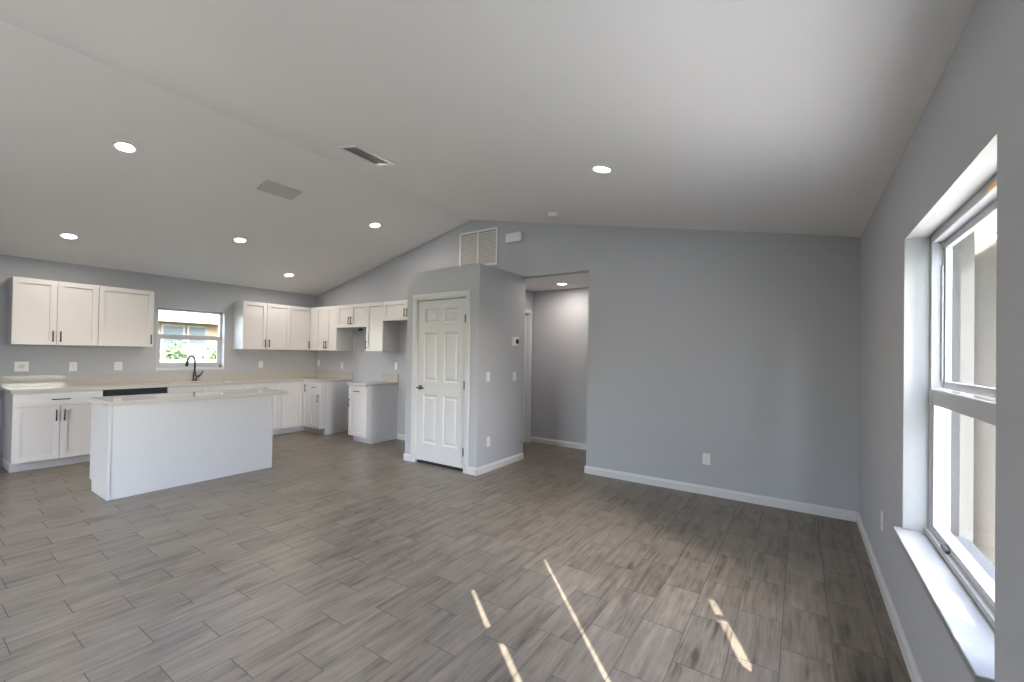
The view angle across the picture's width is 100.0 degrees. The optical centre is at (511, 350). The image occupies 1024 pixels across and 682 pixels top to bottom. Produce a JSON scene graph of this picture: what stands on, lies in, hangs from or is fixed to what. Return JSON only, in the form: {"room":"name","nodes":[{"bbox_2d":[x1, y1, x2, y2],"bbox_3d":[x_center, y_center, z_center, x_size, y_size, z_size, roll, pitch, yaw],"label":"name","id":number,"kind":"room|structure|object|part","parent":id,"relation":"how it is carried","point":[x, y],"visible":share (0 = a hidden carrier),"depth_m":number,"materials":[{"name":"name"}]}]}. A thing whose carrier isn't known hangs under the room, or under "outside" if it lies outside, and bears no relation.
{"room":"open-plan living room","nodes":[
{"label":"open-plan living room","id":0,"kind":"room"},
{"bbox_2d":[0,254,316,465],"bbox_3d":[-5.819,0.121,5.464,0.200,2.477,7.393,1,-1,34],"label":"wall","id":1,"kind":"structure","parent":0,"point":[174,292],"depth_m":6.04,"materials":[{"name":"grey paint"}]},
{"bbox_2d":[14,362,28,371],"bbox_3d":[-5.893,0.194,5.165,0.012,0.118,0.115,1,-1,34],"label":"wall outlet","id":2,"kind":"object","parent":1,"relation":"attached to","point":[18,366],"visible":1,"depth_m":5.16,"materials":[{"name":"white plastic"}]},
{"bbox_2d":[6,276,98,345],"bbox_3d":[-5.602,-0.452,5.267,0.371,0.775,0.724,1,-1,34],"label":"upper cabinet","id":3,"kind":"object","parent":1,"relation":"attached to","point":[39,311],"visible":1,"depth_m":5.13,"materials":[{"name":"white wood"}]},
{"bbox_3d":[-5.589,-0.454,5.036,0.019,0.770,0.352,1,-1,34],"label":"door","id":4,"kind":"part","parent":3,"relation":"part of","materials":[{"name":"grey wood"}]},
{"bbox_3d":[-5.386,-0.447,5.338,0.019,0.770,0.364,1,-1,34],"label":"door","id":5,"kind":"part","parent":3,"relation":"part of","materials":[{"name":"grey wood"}]},
{"bbox_2d":[69,362,76,370],"bbox_3d":[-5.649,0.208,5.532,0.008,0.115,0.072,1,-1,34],"label":"wall outlet","id":6,"kind":"object","parent":1,"relation":"attached to","point":[72,365],"visible":1,"depth_m":5.53,"materials":[{"name":"white plastic"}]},
{"bbox_2d":[114,362,121,369],"bbox_3d":[-5.403,0.215,5.898,0.008,0.115,0.085,1,-1,34],"label":"wall outlet","id":7,"kind":"object","parent":1,"relation":"attached to","point":[117,365],"visible":1,"depth_m":5.89,"materials":[{"name":"white plastic"}]},
{"bbox_2d":[98,285,153,346],"bbox_3d":[-5.242,-0.440,5.803,0.371,0.775,0.563,1,-1,34],"label":"upper cabinet","id":8,"kind":"object","parent":1,"relation":"attached to","point":[125,315],"visible":0.9,"depth_m":5.71,"materials":[{"name":"white wood"}]},
{"bbox_2d":[156,306,224,370],"bbox_3d":[-4.979,-0.167,6.659,0.160,0.935,0.895,1,-1,34],"label":"window","id":9,"kind":"structure","parent":1,"relation":"in","point":[219,364],"depth_m":6.74,"materials":[{"name":"white plastic"}]},
{"bbox_3d":[-5.008,0.001,6.675,0.025,0.448,0.807,1,-1,34],"label":"sash","id":10,"kind":"part","parent":9,"relation":"part of","materials":[{"name":"grey plastic"}]},
{"bbox_3d":[-5.026,-0.208,6.691,0.025,0.055,0.807,1,-1,34],"label":"sash","id":11,"kind":"part","parent":9,"relation":"part of","materials":[{"name":"grey plastic"}]},
{"bbox_3d":[-4.959,0.283,6.636,0.095,0.034,0.895,1,-1,34],"label":"sill","id":12,"kind":"part","parent":9,"relation":"part of","materials":[{"name":"grey"}]},
{"bbox_2d":[233,301,290,349],"bbox_3d":[-4.231,-0.405,7.310,0.371,0.782,0.772,1,-1,34],"label":"upper cabinet","id":13,"kind":"object","parent":1,"relation":"attached to","point":[256,325],"visible":1,"depth_m":7.15,"materials":[{"name":"white wood"}]},
{"bbox_3d":[-4.226,-0.407,7.066,0.019,0.777,0.369,1,-1,34],"label":"door","id":14,"kind":"part","parent":13,"relation":"part of","materials":[{"name":"grey wood"}]},
{"bbox_3d":[-4.011,-0.401,7.388,0.019,0.777,0.395,1,-1,34],"label":"door","id":15,"kind":"part","parent":13,"relation":"part of","materials":[{"name":"grey wood"}]},
{"bbox_2d":[290,306,312,350],"bbox_3d":[-3.820,-0.392,7.922,0.371,0.782,0.697,1,-1,34],"label":"upper cabinet","id":16,"kind":"object","parent":1,"relation":"attached to","point":[300,316],"visible":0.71,"depth_m":7.71,"materials":[{"name":"white wood"}]},
{"bbox_2d":[0,431,911,681],"bbox_3d":[-2.074,1.462,3.523,8.606,0.120,8.390,1,-1,34],"label":"floor","id":17,"kind":"structure","parent":0,"point":[342,559],"depth_m":2.67,"materials":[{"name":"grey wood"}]},
{"bbox_2d":[1,390,102,472],"bbox_3d":[-5.513,0.920,5.173,0.646,0.882,0.732,1,-1,34],"label":"base cabinet","id":18,"kind":"object","parent":17,"relation":"on","point":[46,429],"visible":0.86,"depth_m":4.95,"materials":[{"name":"grey wood"}]},
{"bbox_3d":[-5.386,0.947,4.865,0.019,0.612,0.362,1,-1,34],"label":"door","id":19,"kind":"part","parent":18,"relation":"part of","materials":[{"name":"grey wood"}]},
{"bbox_3d":[-5.277,0.567,5.022,0.019,0.145,0.729,1,-1,34],"label":"drawer","id":20,"kind":"part","parent":18,"relation":"part of","materials":[{"name":"grey wood"}]},
{"bbox_3d":[-5.181,0.954,5.170,0.019,0.612,0.362,1,-1,34],"label":"door","id":21,"kind":"part","parent":18,"relation":"part of","materials":[{"name":"grey wood"}]},
{"bbox_2d":[103,387,166,395],"bbox_3d":[-5.136,0.933,5.756,0.602,0.881,0.644,1,-1,34],"label":"dishwasher","id":22,"kind":"object","parent":17,"relation":"on","point":[138,391],"visible":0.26,"depth_m":5.58,"materials":[{"name":"black metal"}]},
{"bbox_2d":[89,395,272,500],"bbox_3d":[-3.553,0.955,4.727,0.629,0.868,1.484,1,-1,34],"label":"kitchen island","id":23,"kind":"object","parent":17,"relation":"on","point":[135,449],"visible":0.93,"depth_m":4.37,"materials":[{"name":"grey wood"}]},
{"bbox_3d":[-3.950,0.943,4.109,0.546,0.868,0.007,1,-1,34],"label":"panel","id":24,"kind":"part","parent":23,"relation":"part of","materials":[{"name":"grey wood"}]},
{"bbox_3d":[-3.702,0.946,3.947,0.007,0.867,0.022,1,-1,34],"label":"corner trim","id":25,"kind":"part","parent":23,"relation":"part of","materials":[{"name":"grey wood"}]},
{"bbox_2d":[89,388,287,405],"bbox_3d":[-3.488,0.503,4.797,0.619,0.040,1.672,1,-1,34],"label":"island countertop","id":26,"kind":"structure","parent":23,"relation":"on","point":[218,394],"depth_m":4.54,"materials":[{"name":"beige stone"}]},
{"bbox_3d":[-2.887,0.971,5.161,0.007,0.867,0.022,1,-1,34],"label":"corner trim","id":27,"kind":"part","parent":23,"relation":"part of","materials":[{"name":"grey wood"}]},
{"bbox_2d":[167,384,243,392],"bbox_3d":[-4.671,0.947,6.427,0.646,0.882,0.973,1,-1,34],"label":"base cabinet","id":28,"kind":"object","parent":17,"relation":"on","point":[228,386],"visible":0.18,"depth_m":6.24,"materials":[{"name":"grey wood"}]},
{"bbox_2d":[1,369,352,393],"bbox_3d":[-4.417,0.423,6.354,1.140,0.170,3.942,1,-1,34],"label":"countertop","id":29,"kind":"structure","parent":28,"relation":"on","point":[73,382],"depth_m":6.04,"materials":[{"name":"beige stone"}]},
{"bbox_2d":[185,355,202,380],"bbox_3d":[-4.858,0.267,6.543,0.086,0.392,0.284,1,-1,13],"label":"faucet","id":30,"kind":"object","parent":29,"relation":"on","point":[194,358],"visible":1,"depth_m":6.57,"materials":[{"name":"brown metal"}]},
{"bbox_3d":[-4.861,0.207,6.514,0.025,0.272,0.172,1,-1,0],"label":"spout","id":31,"kind":"part","parent":30,"relation":"part of","materials":[{"name":"brown metal"}]},
{"bbox_3d":[-4.572,0.589,6.073,0.019,0.145,0.481,1,-1,34],"label":"drawer","id":32,"kind":"part","parent":28,"relation":"part of","materials":[{"name":"grey wood"}]},
{"bbox_3d":[-4.300,0.598,6.478,0.019,0.145,0.484,1,-1,34],"label":"drawer","id":33,"kind":"part","parent":28,"relation":"part of","materials":[{"name":"grey wood"}]},
{"bbox_2d":[244,382,281,434],"bbox_3d":[-4.239,0.961,7.072,0.646,0.882,0.577,1,-1,34],"label":"base cabinet","id":34,"kind":"object","parent":17,"relation":"on","point":[275,385],"visible":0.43,"depth_m":7.08,"materials":[{"name":"grey wood"}]},
{"bbox_3d":[-4.003,0.607,6.921,0.019,0.145,0.574,1,-1,34],"label":"drawer","id":35,"kind":"part","parent":34,"relation":"part of","materials":[{"name":"grey wood"}]},
{"bbox_3d":[-4.009,0.991,6.917,0.019,0.612,0.574,1,-1,34],"label":"door","id":36,"kind":"part","parent":34,"relation":"part of","materials":[{"name":"grey wood"}]},
{"bbox_2d":[278,381,313,433],"bbox_3d":[-3.738,0.975,7.673,0.807,0.882,0.976,1,-1,34],"label":"base cabinet","id":37,"kind":"object","parent":17,"relation":"on","point":[294,404],"visible":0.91,"depth_m":7.36,"materials":[{"name":"grey wood"}]},
{"bbox_3d":[-3.744,0.924,7.310,0.019,0.762,0.361,1,-1,34],"label":"door","id":38,"kind":"part","parent":37,"relation":"part of","materials":[{"name":"grey wood"}]},
{"bbox_3d":[-3.546,0.928,7.410,0.191,0.762,0.019,1,-1,34],"label":"door","id":39,"kind":"part","parent":37,"relation":"part of","materials":[{"name":"grey wood"}]},
{"bbox_2d":[309,381,351,434],"bbox_3d":[-3.178,0.982,7.496,0.318,0.882,0.646,1,-1,34],"label":"base cabinet","id":40,"kind":"object","parent":17,"relation":"on","point":[328,401],"visible":0.91,"depth_m":7.33,"materials":[{"name":"grey wood"}]},
{"bbox_3d":[-3.329,0.622,7.271,0.308,0.145,0.019,1,-1,34],"label":"drawer","id":41,"kind":"part","parent":40,"relation":"part of","materials":[{"name":"grey wood"}]},
{"bbox_3d":[-3.336,1.005,7.267,0.308,0.612,0.019,1,-1,34],"label":"door","id":42,"kind":"part","parent":40,"relation":"part of","materials":[{"name":"grey wood"}]},
{"bbox_3d":[-3.012,0.985,7.463,0.006,0.882,0.514,1,-1,34],"label":"panel","id":43,"kind":"part","parent":40,"relation":"part of","materials":[{"name":"grey wood"}]},
{"bbox_2d":[348,385,397,443],"bbox_3d":[-2.227,0.992,6.857,0.433,0.882,0.646,1,-1,34],"label":"base cabinet","id":44,"kind":"object","parent":17,"relation":"on","point":[372,411],"visible":0.95,"depth_m":6.69,"materials":[{"name":"grey wood"}]},
{"bbox_3d":[-2.385,1.014,6.629,0.423,0.612,0.019,1,-1,34],"label":"door","id":45,"kind":"part","parent":44,"relation":"part of","materials":[{"name":"grey wood"}]},
{"bbox_3d":[-2.378,0.631,6.633,0.423,0.145,0.019,1,-1,34],"label":"drawer","id":46,"kind":"part","parent":44,"relation":"part of","materials":[{"name":"grey wood"}]},
{"bbox_2d":[347,373,398,386],"bbox_3d":[-2.221,0.465,6.871,0.470,0.170,0.634,1,-1,34],"label":"countertop","id":47,"kind":"structure","parent":44,"relation":"on","point":[387,379],"depth_m":6.90,"materials":[{"name":"beige stone"}]},
{"bbox_3d":[-2.014,0.995,6.793,0.006,0.882,0.514,1,-1,34],"label":"panel","id":48,"kind":"part","parent":44,"relation":"part of","materials":[{"name":"grey wood"}]},
{"bbox_2d":[405,263,520,467],"bbox_3d":[-0.643,0.219,5.672,1.197,2.455,0.878,1,-1,34],"label":"wall","id":49,"kind":"structure","parent":0,"point":[495,293],"depth_m":5.28,"materials":[{"name":"grey paint"}]},
{"bbox_2d":[410,290,470,473],"bbox_3d":[-0.880,0.363,5.329,0.960,2.152,0.169,1,-1,34],"label":"door","id":50,"kind":"structure","parent":49,"relation":"in","point":[440,388],"depth_m":5.31,"materials":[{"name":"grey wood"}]},
{"bbox_2d":[486,372,489,381],"bbox_3d":[-0.284,0.314,5.126,0.009,0.115,0.072,1,-1,34],"label":"light switch","id":51,"kind":"object","parent":49,"relation":"attached to","point":[487,373],"visible":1,"depth_m":5.11,"materials":[{"name":"white plastic"}]},
{"bbox_2d":[486,437,489,446],"bbox_3d":[-0.284,1.093,5.137,0.008,0.115,0.072,1,-1,34],"label":"wall outlet","id":52,"kind":"object","parent":49,"relation":"attached to","point":[487,438],"visible":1,"depth_m":5.12,"materials":[{"name":"white plastic"}]},
{"bbox_2d":[512,337,518,345],"bbox_3d":[0.046,-0.118,5.594,0.028,0.114,0.135,1,-1,34],"label":"thermostat","id":53,"kind":"object","parent":49,"relation":"attached to","point":[515,340],"visible":1,"depth_m":5.58,"materials":[{"name":"white plastic"}]},
{"bbox_2d":[0,0,977,295],"bbox_3d":[-1.996,-1.556,3.595,8.606,1.058,8.490,1,-1,34],"label":"ceiling","id":54,"kind":"structure","parent":0,"point":[759,116],"depth_m":2.83,"materials":[{"name":"white paint"}]},
{"bbox_2d":[58,233,78,238],"bbox_3d":[-5.044,-1.300,4.893,0.165,0.042,0.168,1,-1,34],"label":"recessed light","id":55,"kind":"object","parent":54,"relation":"in","point":[63,235],"visible":1,"depth_m":4.89,"materials":[{"name":"white"}]},
{"bbox_2d":[112,141,137,152],"bbox_3d":[-3.336,-1.752,3.706,0.165,0.042,0.168,1,-1,34],"label":"recessed light","id":56,"kind":"object","parent":54,"relation":"in","point":[122,146],"visible":1,"depth_m":3.70,"materials":[{"name":"white plastic"}]},
{"bbox_2d":[232,237,246,242],"bbox_3d":[-3.575,-1.448,5.648,0.165,0.042,0.168,1,-1,34],"label":"recessed light","id":57,"kind":"object","parent":54,"relation":"in","point":[237,239],"visible":1,"depth_m":5.64,"materials":[{"name":"white"}]},
{"bbox_2d":[257,180,301,199],"bbox_3d":[-2.541,-1.749,4.705,0.216,0.059,0.380,1,-1,34],"label":"ceiling vent","id":58,"kind":"object","parent":54,"relation":"in","point":[270,187],"visible":1,"depth_m":4.69,"materials":[{"name":"grey metal"}]},
{"bbox_2d":[283,273,294,276],"bbox_3d":[-3.670,-1.238,7.074,0.165,0.042,0.168,1,-1,34],"label":"recessed light","id":59,"kind":"object","parent":54,"relation":"in","point":[286,274],"visible":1,"depth_m":7.07,"materials":[{"name":"white"}]},
{"bbox_2d":[336,144,394,164],"bbox_3d":[-1.339,-1.790,3.948,0.276,0.064,0.430,1,-1,34],"label":"ceiling vent","id":60,"kind":"object","parent":54,"relation":"in","point":[355,150],"visible":1,"depth_m":3.93,"materials":[{"name":"white metal"}]},
{"bbox_2d":[369,222,380,227],"bbox_3d":[-1.871,-1.709,5.869,0.165,0.042,0.168,1,-1,34],"label":"recessed light","id":61,"kind":"object","parent":54,"relation":"in","point":[374,224],"visible":1,"depth_m":5.86,"materials":[{"name":"white"}]},
{"bbox_2d":[547,211,558,217],"bbox_3d":[0.466,-1.545,4.898,0.143,0.069,0.144,1,-1,34],"label":"smoke detector","id":62,"kind":"object","parent":54,"relation":"attached to","point":[551,214],"visible":1,"depth_m":4.86,"materials":[{"name":"white plastic"}]},
{"bbox_2d":[591,165,612,173],"bbox_3d":[0.675,-1.359,3.228,0.166,0.038,0.168,1,-1,34],"label":"recessed light","id":63,"kind":"object","parent":54,"relation":"in","point":[604,169],"visible":1,"depth_m":3.22,"materials":[{"name":"white"}]},
{"bbox_2d":[525,290,532,433],"bbox_3d":[0.007,0.252,6.617,0.120,2.430,1.177,1,-1,34],"label":"wall","id":64,"kind":"structure","parent":0,"point":[528,294],"depth_m":6.90,"materials":[{"name":"grey paint"}]},
{"bbox_2d":[523,309,531,441],"bbox_3d":[0.010,0.402,6.600,0.126,2.130,0.905,1,-1,34],"label":"door","id":65,"kind":"structure","parent":64,"relation":"in","point":[528,313],"depth_m":6.90,"materials":[{"name":"grey wood"}]},
{"bbox_2d":[530,287,588,443],"bbox_3d":[1.023,0.268,6.571,1.618,2.430,0.120,1,-1,34],"label":"wall","id":66,"kind":"structure","parent":0,"point":[559,317],"depth_m":6.68,"materials":[{"name":"grey paint"}]},
{"bbox_2d":[530,436,585,449],"bbox_3d":[0.916,1.438,6.537,1.498,0.086,0.015,1,-1,34],"label":"baseboard","id":67,"kind":"structure","parent":66,"relation":"attached to","point":[532,439],"depth_m":6.66,"materials":[{"name":"grey wood"}]},
{"bbox_2d":[316,220,860,511],"bbox_3d":[-0.341,-0.213,6.079,8.206,3.338,0.120,1,-1,34],"label":"wall","id":68,"kind":"structure","parent":0,"point":[739,349],"depth_m":4.45,"materials":[{"name":"grey paint"}]},
{"bbox_2d":[310,306,352,350],"bbox_3d":[-3.270,-0.385,7.752,0.802,0.782,0.370,1,-1,34],"label":"upper cabinet","id":69,"kind":"object","parent":68,"relation":"attached to","point":[325,335],"visible":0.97,"depth_m":7.58,"materials":[{"name":"white wood"}]},
{"bbox_3d":[-3.400,-0.388,7.671,0.317,0.777,0.019,1,-1,34],"label":"door","id":70,"kind":"part","parent":69,"relation":"part of","materials":[{"name":"grey wood"}]},
{"bbox_3d":[-3.140,-0.385,7.497,0.298,0.777,0.019,1,-1,34],"label":"door","id":71,"kind":"part","parent":69,"relation":"part of","materials":[{"name":"grey wood"}]},
{"bbox_2d":[337,303,366,328],"bbox_3d":[-2.605,-0.577,7.310,0.788,0.385,0.370,1,-1,34],"label":"upper cabinet","id":72,"kind":"object","parent":68,"relation":"attached to","point":[352,316],"visible":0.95,"depth_m":7.18,"materials":[{"name":"grey wood"}]},
{"bbox_3d":[-2.851,-0.581,7.306,0.382,0.380,0.019,1,-1,34],"label":"door","id":73,"kind":"part","parent":72,"relation":"part of","materials":[{"name":"grey wood"}]},
{"bbox_3d":[-2.523,-0.578,7.086,0.398,0.380,0.019,1,-1,34],"label":"door","id":74,"kind":"part","parent":72,"relation":"part of","materials":[{"name":"grey wood"}]},
{"bbox_2d":[365,302,398,351],"bbox_3d":[-2.111,-0.373,6.974,0.408,0.782,0.370,1,-1,34],"label":"upper cabinet","id":75,"kind":"object","parent":68,"relation":"attached to","point":[382,336],"visible":0.89,"depth_m":6.87,"materials":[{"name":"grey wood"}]},
{"bbox_3d":[-2.188,-0.376,6.858,0.405,0.777,0.019,1,-1,34],"label":"door","id":76,"kind":"part","parent":75,"relation":"part of","materials":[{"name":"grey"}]},
{"bbox_2d":[382,373,398,381],"bbox_3d":[-2.013,0.451,7.101,0.380,0.130,0.020,1,-1,34],"label":"backsplash","id":77,"kind":"structure","parent":68,"relation":"attached to","point":[385,377],"depth_m":7.08,"materials":[{"name":"beige stone"}]},
{"bbox_2d":[383,300,407,321],"bbox_3d":[-1.463,-0.607,6.544,1.139,0.303,0.370,1,-1,34],"label":"upper cabinet","id":78,"kind":"object","parent":68,"relation":"attached to","point":[393,311],"visible":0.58,"depth_m":6.60,"materials":[{"name":"grey wood"}]},
{"bbox_2d":[459,227,497,265],"bbox_3d":[-0.484,-1.450,6.120,0.692,0.524,0.014,1,-1,34],"label":"air vent","id":79,"kind":"object","parent":68,"relation":"in","point":[478,246],"visible":0.84,"depth_m":6.11,"materials":[{"name":"white metal"}]},
{"bbox_2d":[505,231,522,243],"bbox_3d":[0.028,-1.512,5.753,0.260,0.130,0.054,1,-1,34],"label":"door chime","id":80,"kind":"object","parent":68,"relation":"attached to","point":[513,237],"visible":1,"depth_m":5.72,"materials":[{"name":"white plastic"}]},
{"bbox_2d":[397,434,857,521],"bbox_3d":[0.361,1.414,5.035,5.850,0.086,1.013,1,-1,34],"label":"baseboard","id":81,"kind":"structure","parent":68,"relation":"attached to","point":[825,511],"depth_m":4.41,"materials":[{"name":"grey wood"}]},
{"bbox_2d":[703,453,709,464],"bbox_3d":[1.993,1.115,4.406,0.072,0.115,0.008,1,-1,34],"label":"wall outlet","id":82,"kind":"object","parent":68,"relation":"attached to","point":[706,457],"visible":1,"depth_m":4.40,"materials":[{"name":"white plastic"}]},
{"bbox_2d":[859,0,1023,681],"bbox_3d":[1.160,0.189,0.779,0.200,2.477,7.393,1,-1,34],"label":"wall","id":83,"kind":"structure","parent":0,"point":[978,93],"depth_m":1.45,"materials":[{"name":"grey paint"}]},
{"bbox_2d":[881,510,883,531],"bbox_3d":[2.281,1.053,2.650,0.008,0.115,0.072,1,-1,34],"label":"wall outlet","id":84,"kind":"object","parent":83,"relation":"attached to","point":[882,513],"visible":1,"depth_m":2.62,"materials":[{"name":"white plastic"}]},
{"bbox_2d":[857,512,922,681],"bbox_3d":[1.051,1.383,0.827,0.015,0.086,6.993,1,-1,34],"label":"baseboard","id":85,"kind":"structure","parent":83,"relation":"attached to","point":[914,673],"depth_m":2.29,"materials":[{"name":"grey wood"}]},
{"bbox_2d":[893,130,997,681],"bbox_3d":[1.702,0.164,1.593,0.266,1.479,1.238,1,-1,34],"label":"window","id":86,"kind":"structure","parent":83,"relation":"in","point":[955,575],"depth_m":2.03,"materials":[{"name":"glass"},{"name":"white vinyl"}]},
{"bbox_3d":[1.635,0.889,1.623,0.131,0.026,1.238,1,-1,34],"label":"sill","id":87,"kind":"part","parent":86,"relation":"part of","materials":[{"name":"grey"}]},
{"bbox_3d":[1.724,0.153,1.579,0.084,1.457,1.238,1,-1,34],"label":"frame","id":88,"kind":"part","parent":86,"relation":"part of","materials":[{"name":"grey plastic"}]},
{"bbox_3d":[1.709,0.512,1.581,0.026,0.668,1.168,1,-1,34],"label":"sash","id":89,"kind":"part","parent":86,"relation":"part of","materials":[{"name":"grey plastic"}]},
{"bbox_3d":[1.750,-0.179,1.568,0.022,0.703,1.168,1,-1,34],"label":"sash","id":90,"kind":"part","parent":86,"relation":"part of","materials":[{"name":"grey plastic"}]},
{"bbox_2d":[959,230,974,542],"bbox_3d":[2.692,0.412,2.689,0.220,2.480,0.240,1,-1,34],"label":"pier","id":91,"kind":"object","parent":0,"point":[967,243],"visible":0.07,"depth_m":2.55,"materials":[{"name":"white paint"}]},
{"bbox_2d":[973,239,996,565],"bbox_3d":[3.537,0.434,3.489,0.730,2.480,0.750,1,-1,34],"label":"wall","id":92,"kind":"structure","parent":0,"point":[985,257],"depth_m":3.27,"materials":[{"name":"beige paint"}]},
{"bbox_2d":[975,214,996,251],"bbox_3d":[3.402,-0.899,3.458,0.520,0.220,6.500,1,-1,34],"label":"sky","id":93,"kind":"structure","parent":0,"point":[986,233],"depth_m":2.99,"materials":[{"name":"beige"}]},
{"label":"outside","id":94,"kind":"structure","parent":0,"visible":0},
{"bbox_3d":[-0.027,1.630,-0.016,120.000,0.100,120.000,1,-1,34],"label":"ground","id":95,"kind":"structure","parent":94,"visible":0},
{"bbox_2d":[160,339,189,358],"bbox_3d":[-9.945,0.604,12.668,0.787,1.887,0.805,1,-1,-30],"label":"shrub","id":96,"kind":"object","parent":95,"relation":"on","point":[172,352],"visible":0.33,"depth_m":12.60,"materials":[{"name":"green plant"}]},
{"bbox_2d":[160,359,215,362],"bbox_3d":[-8.358,0.922,12.816,0.210,1.300,10.000,1,-1,34],"label":"wall","id":97,"kind":"structure","parent":95,"relation":"on","point":[161,360],"depth_m":11.82,"materials":[{"name":"grey paint"}]},
{"bbox_2d":[158,310,217,358],"bbox_3d":[-13.793,-0.683,15.293,7.440,4.380,15.400,1,-1,34],"label":"house","id":98,"kind":"structure","parent":95,"relation":"on","point":[169,322],"depth_m":14.18,"materials":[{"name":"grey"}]},
{"bbox_3d":[-11.023,-0.240,13.979,0.010,1.080,0.520,1,-1,34],"label":"pane","id":99,"kind":"part","parent":98,"relation":"part of","materials":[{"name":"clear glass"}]},
{"bbox_3d":[-10.650,-0.229,14.535,0.010,1.080,0.460,1,-1,34],"label":"pane","id":100,"kind":"part","parent":98,"relation":"part of","materials":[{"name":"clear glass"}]},
{"bbox_2d":[201,345,215,358],"bbox_3d":[-9.373,0.696,13.507,0.809,1.738,0.810,1,-1,34],"label":"shrub","id":101,"kind":"object","parent":95,"relation":"on","point":[212,354],"visible":0.17,"depth_m":13.40,"materials":[{"name":"green plant"}]}
]}

